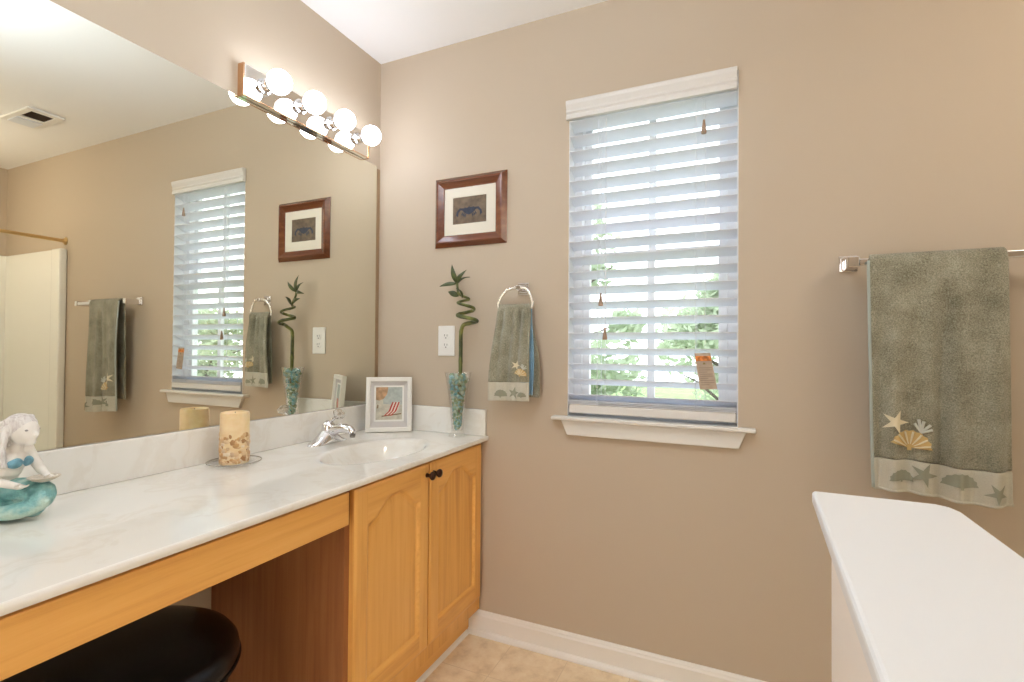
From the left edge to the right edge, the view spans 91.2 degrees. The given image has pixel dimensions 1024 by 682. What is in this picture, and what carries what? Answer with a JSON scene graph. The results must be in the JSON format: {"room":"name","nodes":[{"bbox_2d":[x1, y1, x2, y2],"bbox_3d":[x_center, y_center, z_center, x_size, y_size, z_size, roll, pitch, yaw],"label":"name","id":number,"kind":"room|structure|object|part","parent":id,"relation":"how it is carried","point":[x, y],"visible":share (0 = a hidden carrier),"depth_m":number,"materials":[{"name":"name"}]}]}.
{"room":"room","nodes":[
{"label":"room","id":0,"kind":"room"},
{"bbox_2d":[37,0,380,608],"bbox_3d":[-1.187,-0.110,1.104,0.100,2.540,2.600,0,-1,24],"label":"wall","id":1,"kind":"structure","parent":0,"point":[208,39],"depth_m":1.67,"materials":[{"name":"beige paint"}]},
{"bbox_2d":[0,0,379,450],"bbox_3d":[-0.997,-0.270,1.394,0.006,1.058,1.918,0,-1,24],"label":"wall mirror","id":2,"kind":"object","parent":1,"relation":"attached to","point":[178,252],"visible":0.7,"depth_m":1.40,"materials":[{"name":"silver mirror"}]},
{"bbox_2d":[18,404,365,494],"bbox_3d":[-1.002,0.314,1.370,0.018,0.108,1.950,0,-1,24],"label":"backsplash","id":3,"kind":"structure","parent":1,"relation":"attached to","point":[81,467],"depth_m":1.40,"materials":[{"name":"stone"}]},
{"bbox_2d":[237,62,380,159],"bbox_3d":[-0.705,-0.845,1.877,0.136,0.106,0.605,0,-1,24],"label":"vanity light","id":4,"kind":"object","parent":1,"relation":"attached to","point":[273,93],"visible":1,"depth_m":1.80,"materials":[{"name":"white glass"}]},
{"bbox_2d":[258,78,271,94],"bbox_3d":[-0.820,-0.858,1.685,0.035,0.052,0.052,0,-1,24],"label":"socket","id":5,"kind":"object","parent":4,"relation":"attached to","point":[263,88],"depth_m":1.67,"materials":[{"name":"silver metal"}]},
{"bbox_3d":[-0.772,-0.858,1.664,0.082,0.079,0.079,0,-1,24],"label":"bulb","id":6,"kind":"part","parent":4,"relation":"part of","materials":[{"name":"white glass"}]},
{"bbox_2d":[294,99,306,113],"bbox_3d":[-0.757,-0.856,1.824,0.035,0.052,0.052,0,-1,24],"label":"socket","id":7,"kind":"object","parent":4,"relation":"attached to","point":[299,107],"depth_m":1.81,"materials":[{"name":"silver metal"}]},
{"bbox_3d":[-0.742,-0.794,1.894,0.002,0.004,0.595,0,-1,24],"label":"trim","id":8,"kind":"part","parent":4,"relation":"part of","materials":[{"name":"brown"}]},
{"bbox_3d":[-0.710,-0.856,1.802,0.082,0.079,0.079,0,-1,24],"label":"bulb","id":9,"kind":"part","parent":4,"relation":"part of","materials":[{"name":"white glass"}]},
{"bbox_2d":[326,116,337,130],"bbox_3d":[-0.694,-0.854,1.962,0.035,0.052,0.052,0,-1,24],"label":"socket","id":10,"kind":"object","parent":4,"relation":"attached to","point":[331,125],"depth_m":1.95,"materials":[{"name":"silver metal"}]},
{"bbox_3d":[-0.647,-0.854,1.940,0.082,0.079,0.079,0,-1,24],"label":"bulb","id":11,"kind":"part","parent":4,"relation":"part of","materials":[{"name":"white glass"}]},
{"bbox_2d":[354,132,363,144],"bbox_3d":[-0.632,-0.851,2.100,0.035,0.052,0.052,0,-1,24],"label":"socket","id":12,"kind":"object","parent":4,"relation":"attached to","point":[358,138],"depth_m":2.09,"materials":[{"name":"silver metal"}]},
{"bbox_3d":[-0.584,-0.851,2.079,0.082,0.079,0.079,0,-1,24],"label":"bulb","id":13,"kind":"part","parent":4,"relation":"part of","materials":[{"name":"white glass"}]},
{"bbox_2d":[301,0,607,63],"bbox_3d":[0.443,-1.327,0.408,3.640,0.100,2.840,0,-1,24],"label":"ceiling","id":14,"kind":"structure","parent":0,"point":[386,30],"depth_m":1.96,"materials":[{"name":"white paint"}]},
{"bbox_2d":[424,634,640,681],"bbox_3d":[0.423,1.213,0.374,3.640,0.100,2.840,0,-1,24],"label":"floor","id":15,"kind":"structure","parent":0,"point":[476,658],"depth_m":1.81,"materials":[{"name":"beige tile"}]},
{"bbox_2d":[0,605,241,681],"bbox_3d":[-0.831,0.899,1.047,0.464,0.527,0.464,0,-1,24],"label":"vanity stool","id":16,"kind":"object","parent":15,"relation":"on","point":[172,643],"visible":0.75,"depth_m":1.03,"materials":[{"name":"black leather"}]},
{"bbox_2d":[0,492,348,680],"bbox_3d":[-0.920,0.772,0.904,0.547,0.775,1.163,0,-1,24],"label":"apron","id":17,"kind":"object","parent":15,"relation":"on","point":[30,636],"visible":0.8,"depth_m":0.87,"materials":[{"name":"brown wood"}]},
{"bbox_2d":[211,443,480,681],"bbox_3d":[-0.505,0.787,1.780,0.578,0.776,0.771,0,-1,24],"label":"vanity cabinet","id":18,"kind":"object","parent":15,"relation":"on","point":[381,596],"visible":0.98,"depth_m":1.48,"materials":[{"name":"brown wood"}]},
{"bbox_2d":[0,404,488,616],"bbox_3d":[-0.754,0.380,1.257,0.565,0.238,1.950,0,-1,24],"label":"countertop","id":19,"kind":"structure","parent":18,"relation":"on","point":[118,506],"depth_m":1.23,"materials":[{"name":"stone"}]},
{"bbox_2d":[0,413,61,520],"bbox_3d":[-1.063,0.254,1.010,0.253,0.212,0.115,1,-1,-28],"label":"figurine","id":20,"kind":"object","parent":19,"relation":"on","point":[23,497],"visible":1,"depth_m":1.01,"materials":[{"name":"white ceramic"}]},
{"bbox_3d":[-0.962,0.283,1.031,0.054,0.010,0.054,0,-1,24],"label":"shell dish","id":21,"kind":"part","parent":20,"relation":"part of","materials":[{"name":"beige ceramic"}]},
{"bbox_2d":[205,455,261,467],"bbox_3d":[-0.838,0.365,1.513,0.150,0.012,0.150,0,-1,24],"label":"glass dish","id":22,"kind":"object","parent":19,"relation":"on","point":[250,455],"visible":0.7,"depth_m":1.47,"materials":[{"name":"beige"}]},
{"bbox_2d":[218,410,249,465],"bbox_3d":[-0.837,0.290,1.514,0.084,0.154,0.084,0,-1,24],"label":"pillar candle","id":23,"kind":"object","parent":22,"relation":"on","point":[234,434],"visible":1,"depth_m":1.48,"materials":[{"name":"beige wax"}]},
{"bbox_2d":[307,409,355,446],"bbox_3d":[-0.670,0.312,1.838,0.155,0.128,0.168,1,-1,-32],"label":"sink faucet","id":24,"kind":"object","parent":19,"relation":"on","point":[328,434],"visible":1,"depth_m":1.83,"materials":[{"name":"silver metal"}]},
{"bbox_3d":[-0.683,0.347,1.859,0.058,0.060,0.180,0,-1,24],"label":"plate","id":25,"kind":"part","parent":24,"relation":"part of","materials":[{"name":"silver metal"}]},
{"bbox_3d":[-0.635,0.269,1.843,0.041,0.040,0.043,0,-1,24],"label":"acrylic knob","id":26,"kind":"part","parent":24,"relation":"part of","materials":[{"name":"clear plastic"}]},
{"bbox_3d":[-0.624,0.328,1.832,0.127,0.054,0.039,0,-1,24],"label":"spout","id":27,"kind":"part","parent":24,"relation":"part of","materials":[{"name":"silver metal"}]},
{"bbox_2d":[314,438,429,464],"bbox_3d":[-0.468,0.443,1.736,0.297,0.130,0.484,0,-1,24],"label":"basin","id":28,"kind":"object","parent":19,"relation":"in","point":[372,451],"depth_m":1.85,"materials":[{"name":"white ceramic"}]},
{"bbox_2d":[365,377,411,432],"bbox_3d":[-0.517,0.266,2.107,0.188,0.229,0.040,1,-1,-12],"label":"photo frame","id":29,"kind":"object","parent":19,"relation":"on","point":[388,399],"visible":1,"depth_m":2.11,"materials":[{"name":"white paint"}]},
{"bbox_2d":[376,387,401,419],"bbox_3d":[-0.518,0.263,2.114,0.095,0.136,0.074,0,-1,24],"label":"print","id":30,"kind":"object","parent":29,"relation":"attached to","point":[388,399],"depth_m":2.11,"materials":[{"name":"multicoloured paper"}]},
{"bbox_3d":[-0.217,0.254,2.009,0.109,0.257,0.109,0,-1,24],"label":"glass vase","id":31,"kind":"object","parent":19,"relation":"on","visible":0},
{"bbox_2d":[448,373,467,429],"bbox_3d":[-0.218,0.242,2.007,0.083,0.229,0.081,0,-1,24],"label":"glass gems","id":32,"kind":"object","parent":31,"relation":"in","point":[454,380],"visible":0.98,"depth_m":1.99,"materials":[{"name":"teal glass"}]},
{"bbox_2d":[440,266,478,413],"bbox_3d":[-0.208,0.015,2.013,0.161,0.649,0.083,0,-1,39],"label":"bamboo","id":33,"kind":"object","parent":31,"relation":"in","point":[462,315],"visible":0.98,"depth_m":2.00,"materials":[{"name":"green plant"}]},
{"bbox_3d":[-0.529,0.787,1.791,0.527,0.776,0.771,0,-1,24],"label":"panel","id":34,"kind":"part","parent":18,"relation":"part of","materials":[{"name":"brown wood"}]},
{"bbox_3d":[-0.357,0.707,1.505,0.020,0.605,0.353,0,-1,24],"label":"door","id":35,"kind":"part","parent":18,"relation":"part of","materials":[{"name":"brown wood"}]},
{"bbox_3d":[-0.355,0.701,1.504,0.005,0.479,0.237,0,-1,24],"label":"raised panel","id":36,"kind":"part","parent":18,"relation":"part of","materials":[{"name":"brown wood"}]},
{"bbox_3d":[-0.266,0.442,1.644,0.031,0.029,0.029,0,-1,24],"label":"knob","id":37,"kind":"part","parent":18,"relation":"part of","materials":[{"name":"brown metal"}]},
{"bbox_3d":[-0.293,0.737,1.695,0.019,0.676,0.752,0,-1,24],"label":"frame","id":38,"kind":"part","parent":18,"relation":"part of","materials":[{"name":"brown wood"}]},
{"bbox_3d":[-0.249,0.442,1.681,0.031,0.029,0.029,0,-1,24],"label":"knob","id":39,"kind":"part","parent":18,"relation":"part of","materials":[{"name":"brown metal"}]},
{"bbox_2d":[416,629,468,681],"bbox_3d":[-0.333,1.167,1.683,0.011,0.016,0.748,0,-1,24],"label":"trim","id":40,"kind":"structure","parent":18,"relation":"attached to","point":[465,633],"depth_m":1.85,"materials":[{"name":"white paint"}]},
{"bbox_3d":[-0.207,0.712,1.837,0.020,0.605,0.366,0,-1,24],"label":"door","id":41,"kind":"part","parent":18,"relation":"part of","materials":[{"name":"brown wood"}]},
{"bbox_3d":[-0.204,0.706,1.836,0.004,0.479,0.245,0,-1,24],"label":"raised panel","id":42,"kind":"part","parent":18,"relation":"part of","materials":[{"name":"brown wood"}]},
{"bbox_2d":[378,0,1023,681],"bbox_3d":[0.991,-0.086,1.621,3.640,2.540,0.140,0,-1,24],"label":"wall","id":43,"kind":"structure","parent":0,"point":[867,127],"depth_m":1.65,"materials":[{"name":"beige paint"}]},
{"bbox_2d":[438,326,454,355],"bbox_3d":[-0.277,-0.001,2.112,0.080,0.127,0.009,0,-1,24],"label":"wall outlet","id":44,"kind":"object","parent":43,"relation":"attached to","point":[446,334],"visible":1,"depth_m":2.11,"materials":[{"name":"white plastic"}]},
{"bbox_2d":[442,342,448,347],"bbox_3d":[-0.278,0.019,2.110,0.034,0.025,0.003,0,-1,24],"label":"receptacle","id":45,"kind":"object","parent":44,"relation":"attached to","point":[444,344],"depth_m":2.11,"materials":[{"name":"grey plastic"}]},
{"bbox_2d":[442,333,449,338],"bbox_3d":[-0.278,-0.020,2.110,0.034,0.025,0.003,0,-1,24],"label":"receptacle","id":46,"kind":"object","parent":44,"relation":"attached to","point":[444,335],"depth_m":2.11,"materials":[{"name":"grey plastic"}]},
{"bbox_2d":[412,405,486,435],"bbox_3d":[-0.350,0.330,2.134,0.536,0.107,0.018,0,-1,24],"label":"backsplash","id":47,"kind":"structure","parent":43,"relation":"attached to","point":[424,418],"depth_m":2.09,"materials":[{"name":"stone"}]},
{"bbox_2d":[435,170,507,248],"bbox_3d":[-0.177,-0.541,2.068,0.337,0.293,0.022,0,-1,24],"label":"picture","id":48,"kind":"object","parent":43,"relation":"attached to","point":[471,210],"visible":1,"depth_m":2.06,"materials":[{"name":"brown wood"}]},
{"bbox_2d":[453,194,485,224],"bbox_3d":[-0.176,-0.543,2.074,0.163,0.117,0.001,0,-1,24],"label":"print","id":49,"kind":"object","parent":48,"relation":"attached to","point":[468,209],"depth_m":2.07},
{"bbox_2d":[488,303,539,401],"bbox_3d":[0.007,0.043,1.916,0.195,0.372,0.067,0,-1,24],"label":"hand towel","id":50,"kind":"object","parent":43,"relation":"attached to","point":[514,366],"visible":1,"depth_m":1.91,"materials":[{"name":"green fabric"}]},
{"bbox_2d":[497,283,533,308],"bbox_3d":[0.021,-0.171,1.952,0.156,0.112,0.060,0,-1,24],"label":"towel ring","id":51,"kind":"object","parent":43,"relation":"attached to","point":[523,288],"visible":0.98,"depth_m":1.95,"materials":[{"name":"silver metal"}]},
{"bbox_3d":[0.035,-0.204,1.946,0.046,0.046,0.060,0,-1,24],"label":"post","id":52,"kind":"part","parent":51,"relation":"part of","materials":[{"name":"silver metal"}]},
{"bbox_2d":[467,609,765,681],"bbox_3d":[0.786,1.136,1.602,2.114,0.093,0.026,0,-1,24],"label":"baseboard","id":53,"kind":"structure","parent":43,"relation":"attached to","point":[632,663],"depth_m":1.82,"materials":[{"name":"white paint"}]},
{"bbox_2d":[551,415,755,448],"bbox_3d":[0.468,0.317,1.755,0.695,0.070,0.037,0,-1,24],"label":"trim","id":54,"kind":"structure","parent":43,"relation":"attached to","point":[649,431],"depth_m":1.74,"materials":[{"name":"white paint"}]},
{"bbox_2d":[568,70,738,426],"bbox_3d":[0.496,-0.304,1.811,0.589,1.197,0.070,0,-1,24],"label":"trim","id":55,"kind":"structure","parent":43,"relation":"attached to","point":[571,133],"depth_m":1.90,"materials":[{"name":"white plastic"}]},
{"bbox_2d":[574,80,737,423],"bbox_3d":[0.520,-0.308,1.865,0.587,1.184,0.060,0,-1,24],"label":"window","id":56,"kind":"structure","parent":43,"relation":"in","point":[730,378],"depth_m":1.84,"materials":[{"name":"white plastic"}]},
{"bbox_2d":[566,66,736,422],"bbox_3d":[0.482,-0.318,1.795,0.590,1.176,0.080,0,-1,24],"label":"window blinds","id":57,"kind":"object","parent":56,"relation":"attached to","point":[721,80],"visible":0.98,"depth_m":1.78,"materials":[{"name":"white plastic"}]},
{"bbox_3d":[0.326,-0.494,1.835,0.002,0.648,0.002,1,-1,-36],"label":"pull cord","id":58,"kind":"part","parent":57,"relation":"part of","materials":[{"name":"white fabric"}]},
{"bbox_3d":[0.340,-0.432,1.827,0.002,0.772,0.002,0,-1,24],"label":"pull cord","id":59,"kind":"part","parent":57,"relation":"part of","materials":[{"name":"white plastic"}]},
{"bbox_3d":[0.496,-0.290,1.796,0.372,1.055,0.062,0,-1,24],"label":"ladder cord","id":60,"kind":"part","parent":57,"relation":"part of","materials":[{"name":"white plastic"}]},
{"bbox_3d":[0.486,0.254,1.792,0.575,0.033,0.058,0,-1,24],"label":"rail","id":61,"kind":"part","parent":57,"relation":"part of","materials":[{"name":"white"}]},
{"bbox_3d":[0.514,-0.043,1.852,0.517,0.588,0.025,0,-1,24],"label":"sash","id":62,"kind":"part","parent":56,"relation":"part of","materials":[{"name":"white plastic"}]},
{"bbox_3d":[0.529,-0.593,1.883,0.517,0.574,0.025,0,-1,24],"label":"sash","id":63,"kind":"part","parent":56,"relation":"part of","materials":[{"name":"white plastic"}]},
{"bbox_2d":[839,250,1023,271],"bbox_3d":[1.239,-0.234,1.384,0.560,0.048,0.090,0,-1,24],"label":"towel bar","id":64,"kind":"object","parent":43,"relation":"attached to","point":[846,263],"visible":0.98,"depth_m":1.45,"materials":[{"name":"silver metal"}]},
{"bbox_3d":[1.006,-0.235,1.490,0.048,0.048,0.090,0,-1,24],"label":"post","id":65,"kind":"part","parent":64,"relation":"part of","materials":[{"name":"silver metal"}]},
{"bbox_2d":[867,247,1013,508],"bbox_3d":[1.158,0.092,1.371,0.318,0.679,0.095,0,-1,24],"label":"bath towel","id":66,"kind":"object","parent":64,"relation":"hanging from","point":[939,352],"visible":1,"depth_m":1.35,"materials":[{"name":"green fabric"}]},
{"bbox_2d":[812,491,1023,681],"bbox_3d":[0.166,0.680,-0.045,0.183,0.950,1.628,0,-1,24],"label":"wall","id":67,"kind":"structure","parent":0,"point":[921,592],"depth_m":0.44,"materials":[{"name":"white paint"}]},
{"label":"outside","id":68,"kind":"structure","parent":0,"visible":0},
{"bbox_2d":[612,386,717,399],"bbox_3d":[10.247,2.672,14.102,38.000,0.100,29.400,0,-1,24],"label":"lawn","id":69,"kind":"structure","parent":68,"point":[660,392],"depth_m":26.57,"materials":[{"name":"green plant"}]},
{"bbox_2d":[591,191,646,396],"bbox_3d":[0.663,0.202,6.646,2.510,4.560,2.413,1,-1,-18],"label":"leafy tree","id":70,"kind":"object","parent":69,"relation":"on","point":[595,374],"visible":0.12,"depth_m":6.06,"materials":[{"name":"green plant"}]},
{"bbox_2d":[646,273,718,399],"bbox_3d":[3.293,0.665,7.459,2.763,3.639,3.172,0,-1,24],"label":"leafy tree","id":71,"kind":"object","parent":69,"relation":"on","point":[688,327],"visible":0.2,"depth_m":7.22,"materials":[{"name":"green plant"}]}
]}

